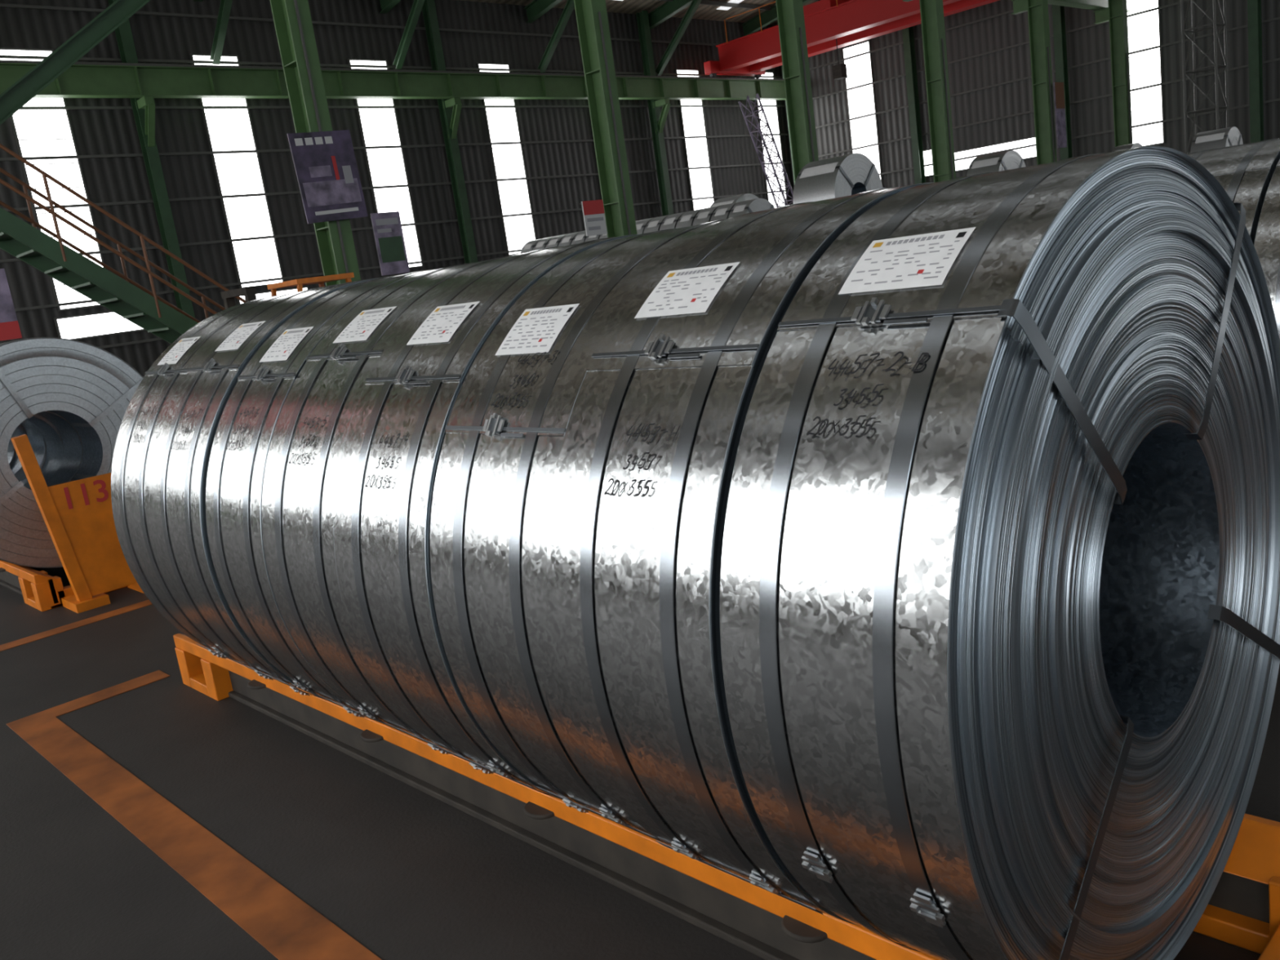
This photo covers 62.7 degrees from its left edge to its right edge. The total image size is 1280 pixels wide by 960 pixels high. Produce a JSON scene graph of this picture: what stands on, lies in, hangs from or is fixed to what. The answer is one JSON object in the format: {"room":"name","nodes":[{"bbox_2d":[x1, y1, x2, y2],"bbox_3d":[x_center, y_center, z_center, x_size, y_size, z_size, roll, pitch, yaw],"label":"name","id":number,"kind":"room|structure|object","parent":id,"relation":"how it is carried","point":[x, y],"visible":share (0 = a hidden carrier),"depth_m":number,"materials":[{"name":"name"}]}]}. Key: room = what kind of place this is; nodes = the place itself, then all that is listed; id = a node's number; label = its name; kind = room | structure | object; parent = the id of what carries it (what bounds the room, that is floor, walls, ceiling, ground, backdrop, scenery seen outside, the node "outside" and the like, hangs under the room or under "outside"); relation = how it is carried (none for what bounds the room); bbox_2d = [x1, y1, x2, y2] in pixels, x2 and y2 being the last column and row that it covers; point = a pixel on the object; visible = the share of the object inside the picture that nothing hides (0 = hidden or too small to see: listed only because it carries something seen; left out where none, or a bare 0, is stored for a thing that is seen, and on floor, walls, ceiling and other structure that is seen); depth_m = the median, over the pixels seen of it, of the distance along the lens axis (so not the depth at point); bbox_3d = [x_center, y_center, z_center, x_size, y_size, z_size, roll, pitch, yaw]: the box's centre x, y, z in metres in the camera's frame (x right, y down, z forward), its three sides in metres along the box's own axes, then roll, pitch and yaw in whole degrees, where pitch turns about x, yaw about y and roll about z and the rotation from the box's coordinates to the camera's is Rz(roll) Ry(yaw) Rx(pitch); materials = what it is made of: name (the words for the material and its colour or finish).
{"room":"steel coil warehouse","nodes":[
{"label":"steel coil warehouse","id":0,"kind":"room"},
{"bbox_2d":[0,0,793,376],"bbox_3d":[-10.455,-10.924,32.305,48.100,14.000,0.200,-18,15,-41],"label":"wall","id":1,"kind":"structure","parent":0,"point":[95,131],"depth_m":33.38,"materials":[{"name":"grey metal"}]},
{"bbox_2d":[0,268,22,341],"bbox_3d":[-7.041,-1.843,11.204,0.600,0.750,0.155,-18,15,-41],"label":"notice board","id":2,"kind":"object","parent":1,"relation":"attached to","point":[9,325],"visible":1,"depth_m":11.31,"materials":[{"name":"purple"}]},
{"bbox_2d":[0,47,105,311],"bbox_3d":[-15.374,-7.862,27.630,1.400,6.650,0.080,-18,15,-41],"label":"window","id":3,"kind":"structure","parent":1,"relation":"in","point":[37,132],"depth_m":27.60,"materials":[{"name":"white glass"}]},
{"bbox_2d":[53,311,146,340],"bbox_3d":[-14.636,-4.247,28.588,2.300,0.650,0.080,-18,15,-41],"label":"window","id":4,"kind":"structure","parent":1,"relation":"in","point":[80,326],"depth_m":28.41,"materials":[{"name":"white glass"}]},
{"bbox_2d":[189,53,284,288],"bbox_3d":[-11.820,-9.051,30.939,1.400,6.650,0.080,-18,15,-41],"label":"window","id":5,"kind":"structure","parent":1,"relation":"in","point":[226,129],"depth_m":31.01,"materials":[{"name":"white glass"}]},
{"bbox_2d":[236,285,309,304],"bbox_3d":[-11.082,-5.436,31.898,2.300,0.650,0.080,-18,15,-41],"label":"window","id":6,"kind":"structure","parent":1,"relation":"in","point":[260,295],"depth_m":31.88,"materials":[{"name":"white glass"}]},
{"bbox_2d":[346,57,423,268],"bbox_3d":[-8.266,-10.240,34.249,1.400,6.650,0.080,-18,15,-41],"label":"window","id":7,"kind":"structure","parent":1,"relation":"in","point":[378,126],"depth_m":34.22,"materials":[{"name":"white glass"}]},
{"bbox_2d":[370,211,409,275],"bbox_3d":[-3.956,-3.717,16.509,0.500,0.950,0.156,-18,15,-41],"label":"notice board","id":8,"kind":"object","parent":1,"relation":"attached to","point":[387,226],"visible":1,"depth_m":16.45,"materials":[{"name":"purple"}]},
{"bbox_2d":[475,62,536,256],"bbox_3d":[-4.712,-11.429,37.559,1.400,6.650,0.080,-18,15,-41],"label":"window","id":9,"kind":"structure","parent":1,"relation":"in","point":[502,125],"depth_m":37.61,"materials":[{"name":"white glass"}]},
{"bbox_2d":[0,0,1279,348],"bbox_3d":[5.237,-9.037,16.132,48.100,10.070,45.000,-18,15,-41],"label":"trim","id":10,"kind":"structure","parent":1,"relation":"attached to","point":[6,5],"depth_m":35.14,"materials":[{"name":"grey metal"}]},
{"bbox_2d":[674,68,715,210],"bbox_3d":[2.397,-13.807,44.178,1.400,6.650,0.080,-18,15,-41],"label":"window","id":11,"kind":"structure","parent":1,"relation":"in","point":[692,118],"depth_m":44.14,"materials":[{"name":"white glass"}]},
{"bbox_2d":[753,71,787,208],"bbox_3d":[5.951,-14.996,47.488,1.400,6.650,0.080,-18,15,-41],"label":"window","id":12,"kind":"structure","parent":1,"relation":"in","point":[771,113],"depth_m":47.48,"materials":[{"name":"white glass"}]},
{"bbox_2d":[193,0,810,77],"bbox_3d":[4.597,-13.519,15.209,48.100,4.482,45.078,-18,15,-41],"label":"braces","id":13,"kind":"structure","parent":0,"point":[535,9],"depth_m":37.50,"materials":[{"name":"green metal"}]},
{"bbox_2d":[461,0,817,25],"bbox_3d":[4.419,-14.774,14.949,48.100,2.300,45.000,-18,15,-41],"label":"ceiling","id":14,"kind":"structure","parent":0,"point":[703,11],"depth_m":42.66,"materials":[{"name":"metal"}]},
{"bbox_2d":[618,0,742,9],"bbox_3d":[4.168,-14.999,16.770,49.020,1.811,40.000,-18,15,-41],"label":"skylights","id":15,"kind":"object","parent":14,"relation":"in","point":[721,7],"depth_m":43.06,"materials":[{"name":"white"}]},
{"bbox_2d":[0,566,1279,959],"bbox_3d":[6.112,-2.893,17.399,48.100,0.203,45.000,-18,15,-41],"label":"floor","id":16,"kind":"structure","parent":0,"point":[405,873],"depth_m":2.89,"materials":[{"name":"concrete"}]},
{"bbox_2d":[0,560,127,611],"bbox_3d":[-4.606,0.433,7.655,0.800,0.212,4.430,-18,15,-41],"label":"rack","id":17,"kind":"object","parent":16,"relation":"on","point":[43,592],"visible":0.23,"depth_m":5.92,"materials":[{"name":"paint"}]},
{"bbox_2d":[7,435,16,467],"bbox_3d":[-5.022,-0.254,7.854,1.322,1.322,0.400,-18,15,-41],"label":"coil","id":18,"kind":"object","parent":17,"relation":"on","point":[11,451],"visible":0.02,"depth_m":7.92,"materials":[{"name":"metal"}]},
{"bbox_2d":[10,423,28,474],"bbox_3d":[-4.728,-0.204,7.557,1.262,1.262,0.400,-18,15,-41],"label":"coil","id":19,"kind":"object","parent":17,"relation":"on","point":[20,430],"visible":0.02,"depth_m":7.73,"materials":[{"name":"metal"}]},
{"bbox_2d":[13,419,46,484],"bbox_3d":[-4.445,-0.231,7.244,1.362,1.362,0.400,-18,15,-41],"label":"coil","id":20,"kind":"object","parent":17,"relation":"on","point":[37,441],"visible":0.02,"depth_m":7.36,"materials":[{"name":"metal"}]},
{"bbox_2d":[23,413,63,488],"bbox_3d":[-4.151,-0.181,6.946,1.302,1.302,0.400,-18,15,-41],"label":"coil","id":21,"kind":"object","parent":17,"relation":"on","point":[52,437],"visible":0.04,"depth_m":7.08,"materials":[{"name":"metal"}]},
{"bbox_2d":[27,410,83,490],"bbox_3d":[-3.865,-0.185,6.638,1.354,1.354,0.400,-18,15,-41],"label":"coil","id":22,"kind":"object","parent":17,"relation":"on","point":[71,462],"visible":0.05,"depth_m":6.77,"materials":[{"name":"metal"}]},
{"bbox_2d":[0,337,144,568],"bbox_3d":[-3.572,-0.167,6.329,1.362,1.362,0.413,-18,15,-41],"label":"coil","id":23,"kind":"object","parent":17,"relation":"on","point":[86,384],"visible":0.58,"depth_m":6.16,"materials":[{"name":"metal"}]},
{"bbox_2d":[10,434,143,613],"bbox_3d":[-3.026,0.174,5.865,0.674,0.994,0.270,-18,15,-41],"label":"guard","id":24,"kind":"object","parent":16,"relation":"on","point":[77,516],"visible":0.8,"depth_m":5.74,"materials":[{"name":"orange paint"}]},
{"bbox_2d":[0,143,245,344],"bbox_3d":[-7.704,-2.824,11.828,7.650,5.717,1.000,-18,15,-41],"label":"staircase","id":25,"kind":"structure","parent":16,"relation":"on","point":[154,314],"depth_m":12.74,"materials":[{"name":"metal"}]},
{"bbox_2d":[220,272,354,309],"bbox_3d":[-4.286,-1.473,12.707,2.830,1.800,1.020,-18,15,-41],"label":"rack","id":26,"kind":"object","parent":16,"relation":"on","point":[249,292],"visible":0.12,"depth_m":12.46,"materials":[{"name":"paint"}]},
{"bbox_2d":[269,0,360,286],"bbox_3d":[-5.237,-6.547,15.721,0.700,10.700,1.100,-18,15,-41],"label":"steel column","id":27,"kind":"structure","parent":16,"relation":"on","point":[292,20],"depth_m":15.67,"materials":[{"name":"metal"}]},
{"bbox_2d":[287,129,368,223],"bbox_3d":[-4.670,-4.522,15.657,1.044,1.314,0.160,-18,15,-41],"label":"notice board","id":28,"kind":"object","parent":27,"relation":"attached to","point":[326,167],"visible":1,"depth_m":15.59,"materials":[{"name":"grey paint"}]},
{"bbox_2d":[507,248,548,256],"bbox_3d":[-1.400,-2.910,17.529,1.500,1.860,1.250,-18,15,-41],"label":"coils","id":29,"kind":"object","parent":16,"relation":"on","point":[548,248],"visible":0.02,"depth_m":17.10,"materials":[{"name":"metal"}]},
{"bbox_2d":[573,0,637,237],"bbox_3d":[-0.944,-7.983,19.719,0.700,10.700,1.100,-18,15,-41],"label":"steel column","id":30,"kind":"structure","parent":16,"relation":"on","point":[592,19],"depth_m":19.75,"materials":[{"name":"metal"}]},
{"bbox_2d":[579,199,607,235],"bbox_3d":[-0.876,-4.814,19.303,0.500,0.620,0.156,-18,15,-41],"label":"notice board","id":31,"kind":"object","parent":30,"relation":"attached to","point":[593,213],"visible":1,"depth_m":19.23,"materials":[{"name":"grey paint"}]},
{"bbox_2d":[107,0,1263,317],"bbox_3d":[6.881,-9.498,20.905,38.875,11.000,39.975,-18,15,-41],"label":"columns","id":32,"kind":"structure","parent":16,"relation":"on","point":[123,33],"depth_m":35.47,"materials":[{"name":"green metal"}]},
{"bbox_2d":[0,59,786,146],"bbox_3d":[-9.956,-11.235,31.582,47.600,2.126,0.866,-18,15,-41],"label":"beam","id":33,"kind":"structure","parent":32,"relation":"attached to","point":[145,82],"depth_m":32.58,"materials":[{"name":"metal"}]},
{"bbox_2d":[703,0,998,79],"bbox_3d":[8.921,-17.017,38.919,3.500,3.217,14.650,-18,15,-41],"label":"crane","id":34,"kind":"object","parent":33,"relation":"on","point":[829,24],"visible":0.92,"depth_m":39.71,"materials":[{"name":"red paint"}]},
{"bbox_2d":[520,152,883,253],"bbox_3d":[0.686,-4.618,22.078,2.756,2.777,10.420,-18,15,-41],"label":"coils","id":35,"kind":"object","parent":16,"relation":"on","point":[851,174],"visible":0.06,"depth_m":18.74,"materials":[{"name":"grey metal"}]},
{"bbox_2d":[173,633,1279,959],"bbox_3d":[-0.289,0.750,3.133,0.800,0.212,3.910,-18,15,-41],"label":"rack","id":36,"kind":"object","parent":16,"relation":"on","point":[1242,911],"visible":0.41,"depth_m":2.39,"materials":[{"name":"paint"}]},
{"bbox_2d":[111,291,298,665],"bbox_3d":[-1.098,0.018,3.738,1.362,1.362,0.379,-18,15,-41],"label":"coil","id":37,"kind":"object","parent":36,"relation":"on","point":[136,442],"visible":0.25,"depth_m":3.32,"materials":[{"name":"metal"}]},
{"bbox_2d":[151,276,387,699],"bbox_3d":[-0.836,0.037,3.465,1.368,1.368,0.375,-18,15,-41],"label":"coil","id":38,"kind":"object","parent":36,"relation":"on","point":[191,421],"visible":0.21,"depth_m":3.03,"materials":[{"name":"metal"}]},
{"bbox_2d":[205,267,441,722],"bbox_3d":[-0.567,0.057,3.183,1.360,1.360,0.349,-18,15,-41],"label":"coil","id":39,"kind":"object","parent":36,"relation":"on","point":[250,415],"visible":0.27,"depth_m":2.76,"materials":[{"name":"metal"}]},
{"bbox_2d":[261,256,506,754],"bbox_3d":[-0.316,0.076,2.920,1.358,1.358,0.375,-18,15,-41],"label":"coil","id":40,"kind":"object","parent":36,"relation":"on","point":[308,437],"visible":0.2,"depth_m":2.50,"materials":[{"name":"metal"}]},
{"bbox_2d":[333,234,638,799],"bbox_3d":[-0.056,0.095,2.647,1.364,1.364,0.375,-18,15,-41],"label":"coil","id":41,"kind":"object","parent":36,"relation":"on","point":[393,446],"visible":0.21,"depth_m":2.22,"materials":[{"name":"metal"}]},
{"bbox_2d":[430,218,726,842],"bbox_3d":[0.206,0.114,2.373,1.356,1.356,0.369,-18,15,-41],"label":"coil","id":42,"kind":"object","parent":36,"relation":"on","point":[506,427],"visible":0.2,"depth_m":1.95,"materials":[{"name":"metal"}]},
{"bbox_2d":[546,182,933,924],"bbox_3d":[0.464,0.133,2.103,1.368,1.368,0.375,-18,15,-41],"label":"coil","id":43,"kind":"object","parent":36,"relation":"on","point":[643,476],"visible":0.31,"depth_m":1.66,"materials":[{"name":"metal"}]},
{"bbox_2d":[720,145,1279,959],"bbox_3d":[0.732,0.153,1.822,1.362,1.362,0.375,-18,15,-41],"label":"coil","id":44,"kind":"object","parent":36,"relation":"on","point":[999,579],"visible":1,"depth_m":1.46,"materials":[{"name":"metal"}]},
{"bbox_2d":[710,193,759,207],"bbox_3d":[1.181,-5.545,26.501,2.756,2.670,5.020,-18,15,-41],"label":"coils","id":45,"kind":"object","parent":16,"relation":"on","point":[745,197],"visible":0.02,"depth_m":24.67,"materials":[{"name":"grey metal"}]},
{"bbox_2d":[738,93,793,207],"bbox_3d":[5.423,-11.199,40.384,3.277,6.960,0.632,-18,15,-41],"label":"lattice boom","id":46,"kind":"object","parent":16,"relation":"on","point":[759,130],"visible":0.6,"depth_m":39.64,"materials":[{"name":"grey metal"}]},
{"bbox_2d":[775,0,818,181],"bbox_3d":[3.349,-9.419,23.717,0.700,10.700,1.100,-18,15,-41],"label":"steel column","id":47,"kind":"structure","parent":16,"relation":"on","point":[790,14],"depth_m":23.61,"materials":[{"name":"metal"}]},
{"bbox_2d":[902,0,955,182],"bbox_3d":[7.643,-10.856,27.715,0.700,10.700,1.100,-18,15,-41],"label":"steel column","id":48,"kind":"structure","parent":16,"relation":"on","point":[932,19],"depth_m":27.64,"materials":[{"name":"metal"}]},
{"bbox_2d":[883,142,1142,188],"bbox_3d":[7.713,-6.364,25.688,2.756,2.777,11.320,-18,15,-41],"label":"coils","id":49,"kind":"object","parent":16,"relation":"on","point":[1011,159],"visible":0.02,"depth_m":24.25,"materials":[{"name":"grey metal"}]},
{"bbox_2d":[1010,0,1057,164],"bbox_3d":[11.936,-12.292,31.713,0.700,10.700,1.100,-18,15,-41],"label":"steel column","id":50,"kind":"structure","parent":16,"relation":"on","point":[1037,10],"depth_m":31.57,"materials":[{"name":"metal"}]},
{"bbox_2d":[1051,81,1066,147],"bbox_3d":[12.683,-11.048,31.811,0.600,1.900,0.154,-18,15,-41],"label":"notice board","id":51,"kind":"object","parent":50,"relation":"attached to","point":[1059,91],"visible":1,"depth_m":31.74,"materials":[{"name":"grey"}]},
{"bbox_2d":[1093,0,1133,146],"bbox_3d":[16.088,-13.681,35.579,0.700,10.700,1.100,-18,15,-41],"label":"steel column","id":52,"kind":"structure","parent":16,"relation":"on","point":[1116,13],"depth_m":35.38,"materials":[{"name":"metal"}]},
{"bbox_2d":[1180,0,1229,153],"bbox_3d":[17.272,-12.557,32.082,0.969,9.634,0.980,-18,15,-41],"label":"lattice mast","id":53,"kind":"object","parent":16,"relation":"on","point":[1217,76],"visible":0.57,"depth_m":32.03,"materials":[{"name":"grey metal"}]},
{"bbox_2d":[1190,126,1243,152],"bbox_3d":[12.361,-7.566,28.574,2.756,2.670,13.200,-18,15,-41],"label":"coils","id":54,"kind":"object","parent":16,"relation":"on","point":[1228,136],"visible":0.02,"depth_m":25.80,"materials":[{"name":"grey metal"}]},
{"bbox_3d":[2.307,0.184,4.084,0.800,0.212,5.100,-18,15,-41],"label":"rack","id":55,"kind":"object","parent":16,"relation":"on","visible":0},
{"bbox_2d":[1185,137,1279,244],"bbox_3d":[2.246,-0.521,3.897,1.406,1.406,0.385,-18,15,-41],"label":"coil","id":56,"kind":"object","parent":55,"relation":"on","point":[1245,171],"visible":0.13,"depth_m":3.46,"materials":[{"name":"metal"}]},
{"bbox_2d":[1253,159,1279,339],"bbox_3d":[2.522,-0.500,3.608,1.406,1.406,0.385,-18,15,-41],"label":"coil","id":57,"kind":"object","parent":55,"relation":"on","point":[1267,239],"visible":0.32,"depth_m":3.26,"materials":[{"name":"metal"}]},
{"bbox_3d":[-9.531,-5.110,11.723,0.700,10.700,1.100,-18,15,-41],"label":"steel column","id":58,"kind":"structure","parent":16,"relation":"on","visible":0},
{"bbox_2d":[0,0,150,124],"bbox_3d":[-7.139,-5.699,13.550,6.041,4.484,0.200,-18,15,-41],"label":"brace","id":59,"kind":"object","parent":58,"relation":"attached to","point":[15,96],"visible":1,"depth_m":13.36,"materials":[{"name":"green paint"}]},
{"bbox_2d":[780,0,1279,187],"bbox_3d":[22.298,-15.522,31.965,0.200,14.000,45.000,-18,15,-41],"label":"wall","id":60,"kind":"structure","parent":0,"point":[1092,43],"depth_m":40.07,"materials":[{"name":"grey metal"}]},
{"bbox_2d":[841,40,883,187],"bbox_3d":[9.634,-15.543,45.345,0.080,6.250,1.400,-18,15,-41],"label":"window","id":61,"kind":"structure","parent":60,"relation":"in","point":[861,101],"depth_m":45.17,"materials":[{"name":"white glass"}]},
{"bbox_2d":[923,148,933,177],"bbox_3d":[12.155,-13.174,43.489,0.080,1.100,1.000,-18,15,-41],"label":"window","id":62,"kind":"structure","parent":60,"relation":"in","point":[927,156],"depth_m":43.65,"materials":[{"name":"white glass"}]},
{"bbox_2d":[954,136,1036,171],"bbox_3d":[14.038,-12.892,41.568,0.080,0.800,3.700,-18,15,-41],"label":"window","id":63,"kind":"structure","parent":60,"relation":"in","point":[1028,153],"depth_m":41.41,"materials":[{"name":"white glass"}]},
{"bbox_2d":[1126,0,1165,146],"bbox_3d":[17.634,-14.955,36.965,0.080,6.250,1.400,-18,15,-41],"label":"window","id":64,"kind":"structure","parent":60,"relation":"in","point":[1144,29],"depth_m":36.96,"materials":[{"name":"white glass"}]},
{"bbox_3d":[-13.824,-3.674,7.725,0.700,10.700,1.100,-18,15,-41],"label":"steel column","id":65,"kind":"structure","parent":0,"visible":0},
{"bbox_2d":[1047,0,1130,12],"bbox_3d":[0.024,-11.116,20.908,47.600,0.845,0.350,-18,15,-41],"label":"beam","id":66,"kind":"structure","parent":65,"relation":"on","point":[1095,5],"depth_m":34.44,"materials":[{"name":"metal"}]}
]}

